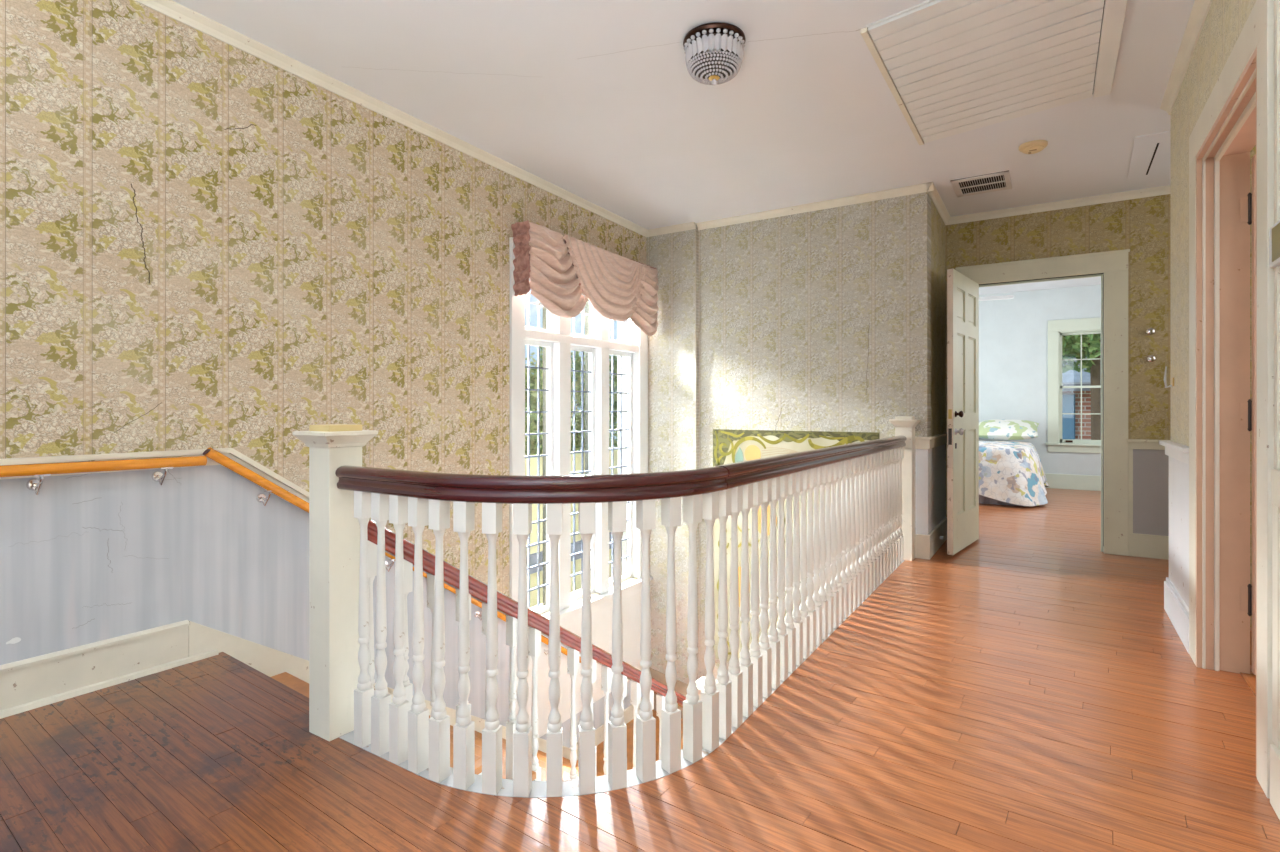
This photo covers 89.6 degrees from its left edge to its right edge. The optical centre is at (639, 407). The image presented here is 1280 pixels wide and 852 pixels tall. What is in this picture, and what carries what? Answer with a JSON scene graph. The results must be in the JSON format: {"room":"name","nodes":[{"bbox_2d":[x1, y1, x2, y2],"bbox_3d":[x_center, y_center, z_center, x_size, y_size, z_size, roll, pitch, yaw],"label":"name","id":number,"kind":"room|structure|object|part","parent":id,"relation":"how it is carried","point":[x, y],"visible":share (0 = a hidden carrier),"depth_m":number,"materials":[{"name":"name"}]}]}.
{"room":"upstairs landing","nodes":[
{"label":"upstairs landing","id":0,"kind":"room"},
{"bbox_2d":[0,0,645,747],"bbox_3d":[-1.838,1.175,3.202,0.240,6.050,7.190,0,0,33],"label":"wall","id":1,"kind":"structure","parent":0,"point":[205,243],"depth_m":2.91,"materials":[{"name":"paper"}]},
{"bbox_2d":[0,456,206,494],"bbox_3d":[-2.348,0.257,2.124,0.102,0.132,1.625,0,0,33],"label":"wall handrail","id":2,"kind":"object","parent":1,"relation":"attached to","point":[45,469],"visible":1,"depth_m":2.46,"materials":[{"name":"orange wood"}]},
{"bbox_3d":[-2.323,0.220,2.108,0.042,0.058,1.625,0,0,33],"label":"rail","id":3,"kind":"part","parent":2,"relation":"part of","materials":[{"name":"orange wood"}]},
{"bbox_2d":[0,620,218,718],"bbox_3d":[-2.789,1.010,1.501,0.034,0.180,3.300,0,0,33],"label":"baseboard","id":4,"kind":"structure","parent":1,"relation":"attached to","point":[46,679],"depth_m":2.51,"materials":[{"name":"beige paint"}]},
{"bbox_2d":[0,448,308,502],"bbox_3d":[-2.284,0.836,2.283,0.046,1.307,5.162,0,0,33],"label":"trim","id":5,"kind":"structure","parent":1,"relation":"attached to","point":[233,454],"depth_m":2.71,"materials":[{"name":"beige paint"}]},
{"bbox_2d":[134,0,647,236],"bbox_3d":[-1.802,-1.686,3.031,0.045,0.219,6.940,0,0,33],"label":"trim","id":6,"kind":"structure","parent":1,"relation":"attached to","point":[170,8],"depth_m":3.45,"materials":[{"name":"beige paint"}]},
{"bbox_2d":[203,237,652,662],"bbox_3d":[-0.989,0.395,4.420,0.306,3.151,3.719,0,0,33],"label":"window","id":7,"kind":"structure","parent":1,"relation":"in","point":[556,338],"depth_m":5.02,"materials":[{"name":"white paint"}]},
{"bbox_3d":[-1.195,1.071,3.913,0.102,1.800,2.643,0,0,33],"label":"wall handrail","id":8,"kind":"part","parent":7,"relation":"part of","materials":[{"name":"brown wood"}]},
{"bbox_3d":[-0.415,-1.100,5.201,0.024,0.160,1.768,0,0,33],"label":"casing","id":9,"kind":"part","parent":7,"relation":"part of","materials":[{"name":"white paint"}]},
{"bbox_3d":[-0.858,0.263,4.514,0.024,2.565,0.133,0,0,33],"label":"casing","id":10,"kind":"part","parent":7,"relation":"part of","materials":[{"name":"white paint"}]},
{"bbox_2d":[525,278,552,332],"bbox_3d":[-0.787,-0.775,4.783,0.042,0.420,0.395,0,0,33],"label":"light","id":11,"kind":"object","parent":7,"relation":"on","point":[549,315],"depth_m":4.82,"materials":[{"name":"clear glass"}]},
{"bbox_3d":[-0.787,0.522,4.783,0.042,2.045,0.395,0,0,33],"label":"sash","id":12,"kind":"part","parent":7,"relation":"part of","materials":[{"name":"white paint"}]},
{"bbox_3d":[-0.410,1.617,5.198,0.024,0.085,1.768,0,0,33],"label":"apron rail","id":13,"kind":"part","parent":7,"relation":"part of","materials":[{"name":"white paint"}]},
{"bbox_2d":[571,294,594,338],"bbox_3d":[-0.499,-0.775,5.230,0.042,0.420,0.400,0,0,33],"label":"light","id":14,"kind":"object","parent":7,"relation":"on","point":[591,313],"depth_m":5.36,"materials":[{"name":"clear glass"}]},
{"bbox_3d":[-0.499,0.522,5.230,0.042,2.045,0.400,0,0,33],"label":"sash","id":15,"kind":"part","parent":7,"relation":"part of","materials":[{"name":"white paint"}]},
{"bbox_2d":[511,220,658,335],"bbox_3d":[-0.328,-0.957,5.131,0.244,0.645,1.732,0,0,33],"label":"window valance","id":16,"kind":"object","parent":7,"relation":"attached to","point":[560,269],"visible":1,"depth_m":4.86,"materials":[{"name":"pink fabric"}]},
{"bbox_3d":[-0.444,1.560,5.206,0.170,0.030,1.808,0,0,33],"label":"sill","id":17,"kind":"part","parent":7,"relation":"part of","materials":[{"name":"white paint"}]},
{"bbox_2d":[609,319,632,344],"bbox_3d":[-0.205,-0.775,5.686,0.042,0.420,0.455,0,0,33],"label":"light","id":18,"kind":"object","parent":7,"relation":"on","point":[628,324],"depth_m":5.84,"materials":[{"name":"clear glass"}]},
{"bbox_3d":[-0.205,0.522,5.686,0.042,2.045,0.455,0,0,33],"label":"sash","id":19,"kind":"part","parent":7,"relation":"part of","materials":[{"name":"white paint"}]},
{"bbox_3d":[0.027,0.263,5.887,0.024,2.565,0.135,0,0,33],"label":"casing","id":20,"kind":"part","parent":7,"relation":"part of","materials":[{"name":"white paint"}]},
{"bbox_2d":[0,488,1279,851],"bbox_3d":[2.282,1.248,3.704,6.180,0.305,12.500,0,0,33],"label":"floor","id":21,"kind":"structure","parent":0,"point":[1030,686],"depth_m":2.01,"materials":[{"name":"brown wood"}]},
{"bbox_2d":[293,416,920,796],"bbox_3d":[0.714,0.579,3.139,4.126,1.043,1.072,0,0,-40],"label":"gallery balustrade","id":22,"kind":"object","parent":21,"relation":"on","point":[868,530],"visible":1,"depth_m":2.08,"materials":[{"name":"beige paint"}]},
{"bbox_3d":[-1.041,0.613,2.208,0.119,0.975,0.121,0,0,33],"label":"newel post","id":23,"kind":"part","parent":22,"relation":"part of","materials":[{"name":"beige paint"}]},
{"bbox_3d":[-0.363,0.232,1.995,1.303,0.078,0.370,0,0,2],"label":"handrail","id":24,"kind":"part","parent":22,"relation":"part of","materials":[{"name":"brown wood"}]},
{"bbox_3d":[1.079,0.235,3.408,0.070,0.087,3.003,0,0,33],"label":"handrail","id":25,"kind":"part","parent":22,"relation":"part of","materials":[{"name":"brown wood"}]},
{"bbox_3d":[1.937,0.615,4.713,0.117,0.970,0.110,0,0,33],"label":"newel post","id":26,"kind":"part","parent":22,"relation":"part of","materials":[{"name":"beige paint"}]},
{"bbox_2d":[979,440,1048,506],"bbox_3d":[4.123,0.766,8.419,2.051,0.659,2.324,0,0,33],"label":"bed","id":27,"kind":"object","parent":21,"relation":"on","point":[1011,473],"visible":0.41,"depth_m":7.25,"materials":[{"name":"multicoloured fabric"}]},
{"bbox_2d":[979,419,1038,439],"bbox_3d":[4.960,0.290,8.724,0.740,0.266,0.460,0,0,33],"label":"pillow","id":28,"kind":"object","parent":27,"relation":"on","point":[1012,429],"visible":0.98,"depth_m":8.61,"materials":[{"name":"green fabric"}]},
{"bbox_2d":[173,0,1194,294],"bbox_3d":[2.267,-1.774,3.774,6.480,0.343,12.600,0,0,33],"label":"ceiling","id":29,"kind":"structure","parent":0,"point":[599,101],"depth_m":3.52,"materials":[{"name":"paint"}]},
{"bbox_2d":[683,22,744,84],"bbox_3d":[0.339,-1.582,2.952,0.284,0.208,0.284,0,0,33],"label":"ceiling light","id":30,"kind":"object","parent":29,"relation":"attached to","point":[715,49],"visible":1,"depth_m":2.87,"materials":[{"name":"clear glass"}]},
{"bbox_2d":[951,171,1011,196],"bbox_3d":[2.477,-1.619,4.676,0.365,0.019,0.375,0,0,33],"label":"ceiling vent","id":31,"kind":"object","parent":29,"relation":"in","point":[998,181],"visible":1,"depth_m":4.66,"materials":[{"name":"white metal"}]},
{"bbox_2d":[861,0,1127,144],"bbox_3d":[1.720,-1.654,3.111,0.975,0.058,1.516,0,0,33],"label":"hatch","id":32,"kind":"object","parent":29,"relation":"attached to","point":[950,67],"visible":1,"depth_m":3.03,"materials":[{"name":"white paint"}]},
{"bbox_2d":[979,295,1013,300],"bbox_3d":[3.997,-1.489,8.338,1.450,0.292,1.464,0,0,33],"label":"ceiling fan","id":33,"kind":"object","parent":29,"relation":"hanging from","point":[1005,296],"visible":0.02,"depth_m":8.08,"materials":[{"name":"white paint"}]},
{"bbox_2d":[1019,140,1047,153],"bbox_3d":[2.447,-1.614,4.015,0.156,0.046,0.156,0,0,33],"label":"smoke detector","id":34,"kind":"object","parent":29,"relation":"attached to","point":[1035,146],"visible":1,"depth_m":3.97,"materials":[{"name":"plastic"}]},
{"bbox_2d":[1127,130,1170,177],"bbox_3d":[3.291,-1.620,4.143,0.240,0.026,0.770,0,0,33],"label":"hatch","id":35,"kind":"object","parent":29,"relation":"attached to","point":[1151,153],"visible":0.89,"depth_m":4.13,"materials":[{"name":"paint"}]},
{"bbox_2d":[646,192,930,684],"bbox_3d":[1.042,1.175,5.462,2.590,6.050,0.230,0,0,33],"label":"wall","id":36,"kind":"structure","parent":0,"point":[819,320],"depth_m":5.33,"materials":[{"name":"paper"}]},
{"bbox_2d":[339,562,901,797],"bbox_3d":[0.723,1.269,3.101,3.844,0.342,0.915,0,0,-42],"label":"trim","id":37,"kind":"structure","parent":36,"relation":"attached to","point":[570,787],"depth_m":1.90,"materials":[{"name":"white paint"}]},
{"bbox_2d":[647,222,695,236],"bbox_3d":[0.264,-1.604,5.801,0.515,0.053,0.045,0,0,33],"label":"trim","id":38,"kind":"structure","parent":36,"relation":"attached to","point":[691,225],"depth_m":5.79,"materials":[{"name":"beige paint"}]},
{"bbox_2d":[713,429,879,661],"bbox_3d":[1.226,1.183,5.254,1.395,1.995,0.020,0,0,33],"label":"painted panel","id":39,"kind":"object","parent":36,"relation":"attached to","point":[729,446],"visible":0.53,"depth_m":5.41,"materials":[{"name":"paint"}]},
{"bbox_2d":[696,182,933,229],"bbox_3d":[1.312,-1.602,5.184,1.925,0.053,0.045,0,0,33],"label":"trim","id":40,"kind":"structure","parent":36,"relation":"attached to","point":[919,188],"depth_m":5.11,"materials":[{"name":"beige paint"}]},
{"bbox_2d":[931,200,944,435],"bbox_3d":[2.320,-0.225,5.221,0.180,3.250,0.750,0,0,33],"label":"wall","id":41,"kind":"structure","parent":0,"point":[937,224],"depth_m":5.12,"materials":[{"name":"paper"}]},
{"bbox_2d":[915,433,946,534],"bbox_3d":[2.313,0.570,5.083,0.114,0.720,0.942,0,0,33],"label":"wainscoting","id":42,"kind":"structure","parent":41,"relation":"attached to","point":[931,450],"depth_m":4.79,"materials":[{"name":"beige paint"}]},
{"bbox_3d":[2.311,0.263,5.094,0.098,0.075,0.926,0,0,33],"label":"chair rail","id":43,"kind":"part","parent":42,"relation":"part of","materials":[{"name":"beige paint"}]},
{"bbox_2d":[915,517,946,559],"bbox_3d":[2.311,1.012,5.092,0.100,0.175,0.928,0,0,33],"label":"baseboard","id":44,"kind":"object","parent":41,"relation":"attached to","point":[926,546],"visible":0.88,"depth_m":4.73,"materials":[{"name":"beige paint"}]},
{"bbox_2d":[926,182,950,224],"bbox_3d":[2.354,-1.591,5.065,0.045,0.075,0.975,0,0,33],"label":"trim","id":45,"kind":"structure","parent":41,"relation":"attached to","point":[934,195],"depth_m":5.01,"materials":[{"name":"beige paint"}]},
{"bbox_2d":[979,285,1100,475],"bbox_3d":[5.262,-0.225,9.220,5.050,3.250,0.200,0,0,33],"label":"wall","id":46,"kind":"structure","parent":0,"point":[1013,333],"depth_m":9.00,"materials":[{"name":"white paint"}]},
{"bbox_2d":[1045,473,1100,490],"bbox_3d":[5.202,1.000,9.127,4.850,0.200,0.020,0,0,33],"label":"baseboard","id":47,"kind":"structure","parent":46,"relation":"attached to","point":[1057,481],"depth_m":8.69,"materials":[{"name":"white wood"}]},
{"bbox_2d":[1046,317,1100,452],"bbox_3d":[5.956,-0.300,8.700,0.820,1.800,0.200,0,0,33],"label":"window","id":48,"kind":"structure","parent":46,"relation":"in","point":[1057,329],"depth_m":8.79,"materials":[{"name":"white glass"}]},
{"bbox_3d":[5.657,-0.281,8.832,0.125,1.518,0.024,0,0,33],"label":"casing","id":49,"kind":"part","parent":48,"relation":"part of","materials":[{"name":"white wood"}]},
{"bbox_3d":[5.924,0.491,8.650,0.820,0.027,0.080,0,0,33],"label":"sill","id":50,"kind":"part","parent":48,"relation":"part of","materials":[{"name":"white wood"}]},
{"bbox_3d":[5.926,-1.120,8.658,0.765,0.160,0.024,0,0,33],"label":"casing","id":51,"kind":"part","parent":48,"relation":"part of","materials":[{"name":"white wood"}]},
{"bbox_3d":[5.980,-0.647,8.742,0.485,0.755,0.035,0,0,33],"label":"sash","id":52,"kind":"part","parent":48,"relation":"part of","materials":[{"name":"white wood"}]},
{"bbox_3d":[5.958,0.089,8.708,0.485,0.778,0.035,0,0,33],"label":"sash","id":53,"kind":"part","parent":48,"relation":"part of","materials":[{"name":"white wood"}]},
{"bbox_2d":[945,194,1170,535],"bbox_3d":[3.606,-0.225,4.918,2.670,3.250,0.146,0,0,33],"label":"wall","id":54,"kind":"structure","parent":0,"point":[1142,226],"depth_m":4.78,"materials":[{"name":"paper"}]},
{"bbox_2d":[955,249,1129,555],"bbox_3d":[3.188,-0.040,5.172,1.172,2.280,0.172,0,0,33],"label":"door frame","id":55,"kind":"structure","parent":54,"relation":"attached to","point":[1111,266],"depth_m":4.86,"materials":[{"name":"beige paint"}]},
{"bbox_2d":[940,269,978,554],"bbox_3d":[2.478,0.028,5.076,0.234,2.100,0.793,0,0,36],"label":"door","id":56,"kind":"structure","parent":55,"relation":"attached to","point":[962,292],"depth_m":4.96,"materials":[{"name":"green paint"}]},
{"bbox_3d":[2.276,0.210,4.735,0.024,0.120,0.004,0,0,40],"label":"mortise plate","id":57,"kind":"part","parent":56,"relation":"part of","materials":[{"name":"grey metal"}]},
{"bbox_3d":[2.277,0.045,4.736,0.024,0.070,0.003,0,0,40],"label":"latch plate","id":58,"kind":"part","parent":56,"relation":"part of","materials":[{"name":"gold metal"}]},
{"bbox_3d":[2.356,0.175,4.757,0.054,0.054,0.054,0,0,40],"label":"glass knob","id":59,"kind":"part","parent":56,"relation":"part of","materials":[{"name":"clear glass"}]},
{"bbox_3d":[2.356,0.045,4.757,0.054,0.052,0.052,0,0,40],"label":"deadbolt knob","id":60,"kind":"part","parent":56,"relation":"part of","materials":[{"name":"brown metal"}]},
{"bbox_3d":[2.420,-0.780,4.906,0.026,0.240,0.239,0,0,40],"label":"panel","id":61,"kind":"part","parent":56,"relation":"part of","materials":[{"name":"beige paint"}]},
{"bbox_3d":[2.420,-0.260,4.906,0.026,0.600,0.239,0,0,40],"label":"panel","id":62,"kind":"part","parent":56,"relation":"part of","materials":[{"name":"beige paint"}]},
{"bbox_3d":[2.420,0.485,4.906,0.026,0.630,0.239,0,0,40],"label":"panel","id":63,"kind":"part","parent":56,"relation":"part of","materials":[{"name":"beige paint"}]},
{"bbox_3d":[2.636,-0.780,5.162,0.026,0.240,0.239,0,0,40],"label":"panel","id":64,"kind":"part","parent":56,"relation":"part of","materials":[{"name":"beige paint"}]},
{"bbox_3d":[2.636,-0.260,5.162,0.026,0.600,0.239,0,0,40],"label":"panel","id":65,"kind":"part","parent":56,"relation":"part of","materials":[{"name":"beige paint"}]},
{"bbox_3d":[2.636,0.485,5.162,0.026,0.630,0.239,0,0,40],"label":"panel","id":66,"kind":"part","parent":56,"relation":"part of","materials":[{"name":"beige paint"}]},
{"bbox_3d":[3.152,-1.097,5.115,1.152,0.145,0.026,0,0,33],"label":"head casing","id":67,"kind":"part","parent":55,"relation":"part of","materials":[{"name":"beige paint"}]},
{"bbox_3d":[3.574,0.037,4.844,0.147,2.125,0.024,0,0,33],"label":"casing","id":68,"kind":"part","parent":55,"relation":"part of","materials":[{"name":"beige paint"}]},
{"bbox_2d":[947,185,1170,224],"bbox_3d":[3.633,-1.580,4.794,2.490,0.053,0.045,0,0,33],"label":"trim","id":69,"kind":"structure","parent":54,"relation":"attached to","point":[1162,190],"depth_m":5.01,"materials":[{"name":"beige paint"}]},
{"bbox_2d":[1128,533,1168,559],"bbox_3d":[4.162,1.015,4.468,1.248,0.170,0.020,0,0,33],"label":"baseboard","id":70,"kind":"structure","parent":54,"relation":"attached to","point":[1139,545],"depth_m":4.73,"materials":[{"name":"beige paint"}]},
{"bbox_2d":[1126,439,1170,532],"bbox_3d":[4.151,0.581,4.462,1.260,0.698,0.040,0,0,33],"label":"trim","id":71,"kind":"structure","parent":54,"relation":"attached to","point":[1132,443],"depth_m":4.79,"materials":[{"name":"beige paint"}]},
{"bbox_2d":[1146,328,1153,334],"bbox_3d":[3.739,-0.560,4.728,0.048,0.047,0.040,0,0,33],"label":"coat hook","id":72,"kind":"object","parent":54,"relation":"attached to","point":[1150,331],"visible":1,"depth_m":4.71,"materials":[{"name":"silver metal"}]},
{"bbox_2d":[1147,356,1154,361],"bbox_3d":[3.744,-0.360,4.725,0.048,0.047,0.040,0,0,33],"label":"coat hook","id":73,"kind":"object","parent":54,"relation":"attached to","point":[1149,358],"visible":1,"depth_m":4.71,"materials":[{"name":"silver metal"}]},
{"bbox_2d":[1169,0,1256,607],"bbox_3d":[1.205,-0.225,0.774,0.158,3.250,6.408,0,0,33],"label":"wall","id":74,"kind":"structure","parent":0,"point":[1225,20],"depth_m":3.14,"materials":[{"name":"paper"}]},
{"bbox_2d":[1164,367,1173,387],"bbox_3d":[2.804,-0.163,3.422,0.041,0.114,0.050,0,0,33],"label":"coat hook","id":75,"kind":"object","parent":74,"relation":"attached to","point":[1172,379],"visible":1,"depth_m":3.42,"materials":[{"name":"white metal"}]},
{"bbox_2d":[1159,440,1188,463],"bbox_3d":[2.732,0.216,3.177,0.195,0.077,0.789,0,0,33],"label":"trim","id":76,"kind":"structure","parent":74,"relation":"attached to","point":[1180,452],"depth_m":3.14,"materials":[{"name":"white paint"}]},
{"bbox_3d":[2.736,0.228,3.161,0.172,0.055,0.766,0,0,33],"label":"chair rail","id":77,"kind":"part","parent":76,"relation":"part of","materials":[{"name":"white paint"}]},
{"bbox_2d":[1164,577,1188,652],"bbox_3d":[2.735,1.011,3.163,0.175,0.178,0.769,0,0,33],"label":"baseboard","id":78,"kind":"structure","parent":74,"relation":"attached to","point":[1175,607],"depth_m":3.17,"materials":[{"name":"white wood"}]},
{"bbox_2d":[1160,0,1212,114],"bbox_3d":[1.124,-1.693,0.822,0.045,0.206,6.400,0,0,33],"label":"trim","id":79,"kind":"structure","parent":74,"relation":"attached to","point":[1200,9],"depth_m":2.95,"materials":[{"name":"beige paint"}]},
{"bbox_2d":[1189,0,1274,798],"bbox_3d":[2.184,-0.055,2.305,0.172,2.310,1.271,0,0,33],"label":"door frame","id":80,"kind":"structure","parent":74,"relation":"attached to","point":[1237,116],"depth_m":2.68,"materials":[{"name":"beige paint"}]},
{"bbox_3d":[2.423,0.013,2.814,0.022,2.175,0.156,0,0,33],"label":"casing","id":81,"kind":"part","parent":80,"relation":"part of","materials":[{"name":"beige paint"}]},
{"bbox_3d":[2.121,-1.143,2.345,0.022,0.135,1.271,0,0,33],"label":"head casing","id":82,"kind":"part","parent":80,"relation":"part of","materials":[{"name":"beige paint"}]},
{"bbox_3d":[1.807,0.013,1.859,0.022,2.175,0.113,0,0,33],"label":"casing","id":83,"kind":"part","parent":80,"relation":"part of","materials":[{"name":"beige paint"}]},
{"bbox_2d":[1240,155,1255,674],"bbox_3d":[2.822,0.028,2.436,0.818,2.115,0.043,0,0,33],"label":"door","id":84,"kind":"structure","parent":74,"relation":"in","point":[1247,204],"depth_m":2.63,"materials":[{"name":"pink paint"}]},
{"bbox_2d":[1269,220,1279,267],"bbox_3d":[1.723,-0.448,1.729,0.022,0.115,0.174,0,0,33],"label":"wall plate","id":85,"kind":"object","parent":74,"relation":"attached to","point":[1274,231],"visible":0.94,"depth_m":1.75,"materials":[{"name":"plastic"}]},
{"bbox_3d":[1.712,-0.448,1.731,0.002,0.091,0.106,0,0,33],"label":"plate","id":86,"kind":"part","parent":85,"relation":"part of","materials":[{"name":"green metal"}]},
{"bbox_2d":[1270,744,1279,819],"bbox_3d":[0.582,1.018,-0.041,0.022,0.165,4.362,0,0,33],"label":"baseboard","id":87,"kind":"structure","parent":74,"relation":"attached to","point":[1274,751],"depth_m":1.76,"materials":[{"name":"beige paint"}]},
{"bbox_2d":[1271,0,1279,749],"bbox_3d":[0.591,-0.351,-0.034,0.014,2.572,4.384,0,0,33],"label":"trim","id":88,"kind":"structure","parent":74,"relation":"attached to","point":[1275,473],"depth_m":1.77,"materials":[{"name":"beige paint"}]},
{"bbox_3d":[0.591,0.220,-0.034,0.014,0.100,4.384,0,0,33],"label":"chair rail","id":89,"kind":"part","parent":88,"relation":"part of","materials":[{"name":"beige paint"}]},
{"bbox_3d":[1.765,-0.734,1.784,0.011,1.807,0.032,0,0,33],"label":"panel moulding","id":90,"kind":"part","parent":88,"relation":"part of","materials":[{"name":"beige paint"}]},
{"bbox_3d":[0.574,0.593,-0.062,0.013,0.615,4.318,0,0,33],"label":"panel moulding","id":91,"kind":"part","parent":88,"relation":"part of","materials":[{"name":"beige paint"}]},
{"bbox_2d":[1250,145,1255,626],"bbox_3d":[3.916,-0.225,3.745,1.178,3.250,1.780,0,0,33],"label":"wall","id":92,"kind":"structure","parent":0,"point":[1253,151],"depth_m":3.23,"materials":[{"name":"paint"}]},
{"bbox_3d":[0.759,4.250,1.527,6.380,0.100,7.190,0,0,33],"label":"floor","id":93,"kind":"structure","parent":0,"visible":0},
{"bbox_2d":[188,620,687,780],"bbox_3d":[-0.058,2.551,3.828,2.101,3.258,3.790,0,0,33],"label":"staircase","id":94,"kind":"structure","parent":93,"relation":"on","point":[292,671],"depth_m":3.14,"materials":[{"name":"white paint"}]},
{"bbox_2d":[367,519,716,780],"bbox_3d":[-0.229,1.563,3.400,0.192,2.404,2.776,0,0,33],"label":"balustrade","id":95,"kind":"object","parent":94,"relation":"on","point":[538,624],"visible":0.32,"depth_m":2.87,"materials":[{"name":"white wood"}]},
{"bbox_3d":[-0.271,1.247,3.334,0.068,1.773,2.620,0,0,33],"label":"handrail","id":96,"kind":"part","parent":95,"relation":"part of","materials":[{"name":"brown wood"}]},
{"bbox_3d":[0.935,3.025,5.388,2.070,1.280,0.010,0,0,33],"label":"skirting","id":97,"kind":"part","parent":94,"relation":"part of","materials":[{"name":"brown wood"}]},
{"label":"outside","id":98,"kind":"structure","parent":0,"visible":0},
{"bbox_3d":[13.550,7.200,21.009,120.000,0.200,110.000,0,0,33],"label":"ground","id":99,"kind":"structure","parent":98,"visible":0},
{"bbox_2d":[525,364,578,455],"bbox_3d":[-3.381,2.879,18.187,3.405,8.457,3.632,0,0,-11],"label":"tree","id":100,"kind":"object","parent":99,"relation":"on","point":[533,383],"visible":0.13,"depth_m":17.54,"materials":[{"name":"green plant"}]},
{"bbox_2d":[525,347,616,450],"bbox_3d":[-2.868,2.427,22.750,4.117,9.359,3.954,0,0,0],"label":"tree","id":101,"kind":"object","parent":99,"relation":"on","point":[577,375],"visible":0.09,"depth_m":21.95,"materials":[{"name":"green plant"}]},
{"bbox_2d":[525,449,617,607],"bbox_3d":[0.420,4.060,17.578,0.550,6.080,18.000,0,0,33],"label":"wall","id":102,"kind":"structure","parent":99,"relation":"on","point":[533,460],"depth_m":13.45,"materials":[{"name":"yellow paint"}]},
{"bbox_2d":[572,355,617,432],"bbox_3d":[-0.999,1.972,31.044,4.927,10.268,4.768,0,0,-35],"label":"tree","id":103,"kind":"object","parent":99,"relation":"on","point":[615,357],"visible":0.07,"depth_m":29.57,"materials":[{"name":"green plant"}]},
{"bbox_2d":[609,379,617,447],"bbox_3d":[0.740,2.572,25.289,3.796,9.068,3.892,0,0,33],"label":"tree","id":104,"kind":"object","parent":99,"relation":"on","point":[616,380],"visible":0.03,"depth_m":25.14,"materials":[{"name":"green plant"}]},
{"bbox_2d":[1062,349,1090,439],"bbox_3d":[10.012,2.665,14.140,9.300,8.870,3.380,0,0,33],"label":"brick house","id":105,"kind":"structure","parent":99,"relation":"on","point":[1071,397],"depth_m":13.21,"materials":[{"name":"red brick"}]},
{"bbox_2d":[1062,395,1073,438],"bbox_3d":[8.789,0.260,13.258,0.220,1.040,0.050,0,0,33],"label":"shutter","id":106,"kind":"object","parent":105,"relation":"hanging from","point":[1067,400],"depth_m":13.23,"materials":[{"name":"blue wood"}]},
{"bbox_2d":[1062,334,1100,439],"bbox_3d":[8.219,2.422,11.579,2.233,9.366,2.093,0,0,33],"label":"tree","id":107,"kind":"object","parent":99,"relation":"on","point":[1091,343],"visible":0.16,"depth_m":11.55,"materials":[{"name":"green plant"}]}
]}

